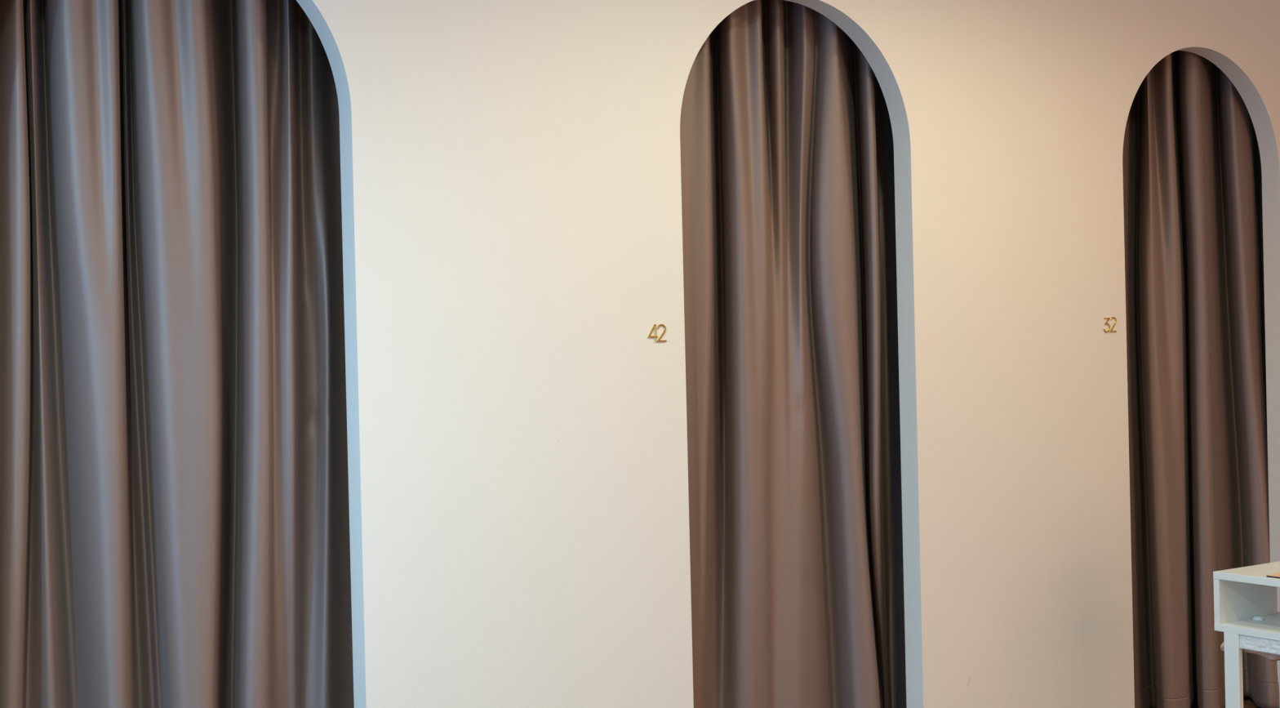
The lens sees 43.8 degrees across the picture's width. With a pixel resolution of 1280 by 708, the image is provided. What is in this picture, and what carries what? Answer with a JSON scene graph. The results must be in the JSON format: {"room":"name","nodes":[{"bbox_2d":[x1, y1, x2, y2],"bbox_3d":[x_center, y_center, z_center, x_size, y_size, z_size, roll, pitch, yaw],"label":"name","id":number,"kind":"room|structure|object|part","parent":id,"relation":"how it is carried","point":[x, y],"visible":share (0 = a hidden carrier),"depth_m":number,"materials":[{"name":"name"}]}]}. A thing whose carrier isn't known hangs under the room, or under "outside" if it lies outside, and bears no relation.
{"room":"clothing store","nodes":[
{"label":"clothing store","id":0,"kind":"room"},
{"bbox_2d":[296,0,1279,707],"bbox_3d":[0.746,-0.133,4.963,8.100,3.100,0.078,-2,0,-33],"label":"wall","id":1,"kind":"structure","parent":0,"point":[512,220],"depth_m":4.44,"materials":[{"name":"beige paint"}]},
{"bbox_2d":[0,0,354,707],"bbox_3d":[-1.143,0.059,3.952,1.223,2.782,0.256,-2,0,-33],"label":"curtain","id":2,"kind":"object","parent":1,"relation":"hanging from","point":[175,507],"visible":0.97,"depth_m":3.85,"materials":[{"name":"fabric"}]},
{"bbox_2d":[647,324,666,342],"bbox_3d":[0.047,-0.059,4.455,0.062,0.050,0.004,-2,0,-33],"label":"room number","id":3,"kind":"object","parent":1,"relation":"attached to","point":[654,327],"visible":1,"depth_m":4.45,"materials":[{"name":"gold metal"}]},
{"bbox_2d":[680,0,906,707],"bbox_3d":[0.562,0.013,5.037,1.252,2.782,0.224,-2,0,-37],"label":"curtain","id":4,"kind":"object","parent":1,"relation":"hanging from","point":[787,146],"visible":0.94,"depth_m":4.93,"materials":[{"name":"fabric"}]},
{"bbox_2d":[1102,316,1116,332],"bbox_3d":[1.622,-0.101,5.489,0.065,0.053,0.004,-2,0,-33],"label":"room number","id":5,"kind":"object","parent":1,"relation":"attached to","point":[1108,319],"visible":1,"depth_m":5.49,"materials":[{"name":"gold metal"}]},
{"bbox_2d":[1122,50,1279,707],"bbox_3d":[2.136,-0.031,6.049,1.402,2.782,0.316,-2,0,-38],"label":"curtain","id":6,"kind":"object","parent":1,"relation":"hanging from","point":[1197,384],"visible":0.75,"depth_m":6.00,"materials":[{"name":"fabric"}]},
{"bbox_2d":[1191,696,1262,707],"bbox_3d":[1.780,1.452,3.456,8.300,0.100,6.250,-2,0,-33],"label":"floor","id":7,"kind":"structure","parent":0,"point":[1248,702],"depth_m":6.24,"materials":[{"name":"brown wood"}]},
{"bbox_2d":[1213,560,1279,707],"bbox_3d":[2.030,1.017,4.592,0.326,0.745,0.620,-2,0,-33],"label":"desk","id":8,"kind":"object","parent":7,"relation":"on","point":[1243,593],"visible":1,"depth_m":4.73,"materials":[{"name":"white laminate"}]},
{"bbox_3d":[1.766,1.111,4.719,0.019,0.568,0.050,-2,0,-33],"label":"leg","id":9,"kind":"part","parent":8,"relation":"part of","materials":[{"name":"white laminate"}]},
{"bbox_3d":[1.840,0.736,4.830,0.280,0.134,0.019,-2,0,-33],"label":"panel","id":10,"kind":"part","parent":8,"relation":"part of","materials":[{"name":"white laminate"}]},
{"bbox_2d":[1213,611,1279,640],"bbox_3d":[2.026,0.810,4.591,0.326,0.022,0.620,-2,0,-33],"label":"shelf","id":11,"kind":"object","parent":8,"relation":"attached to","point":[1242,626],"depth_m":4.72,"materials":[{"name":"white laminate"}]},
{"bbox_2d":[1253,616,1263,620],"bbox_3d":[1.866,0.796,4.798,0.020,0.011,0.035,-2,0,-33],"label":"paper scrap","id":12,"kind":"object","parent":8,"relation":"on","point":[1259,618],"visible":1,"depth_m":4.79,"materials":[{"name":"white paper"}]},
{"bbox_2d":[1266,572,1279,577],"bbox_3d":[1.959,0.643,4.579,0.170,0.005,0.240,-2,0,-33],"label":"notebook","id":13,"kind":"object","parent":8,"relation":"on","point":[1275,575],"visible":1,"depth_m":4.62,"materials":[{"name":"beige paper"}]},
{"bbox_2d":[1220,641,1279,661],"bbox_3d":[1.868,0.861,4.606,0.031,0.072,0.424,-2,0,-33],"label":"seat cushion","id":14,"kind":"object","parent":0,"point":[1271,656],"visible":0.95,"depth_m":4.66,"materials":[{"name":"fabric"}]},
{"bbox_2d":[1256,137,1266,382],"bbox_3d":[2.485,-0.185,6.852,0.060,3.100,1.172,-2,0,-33],"label":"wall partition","id":15,"kind":"structure","parent":0,"point":[1259,162],"depth_m":6.62,"materials":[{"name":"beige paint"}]}
]}

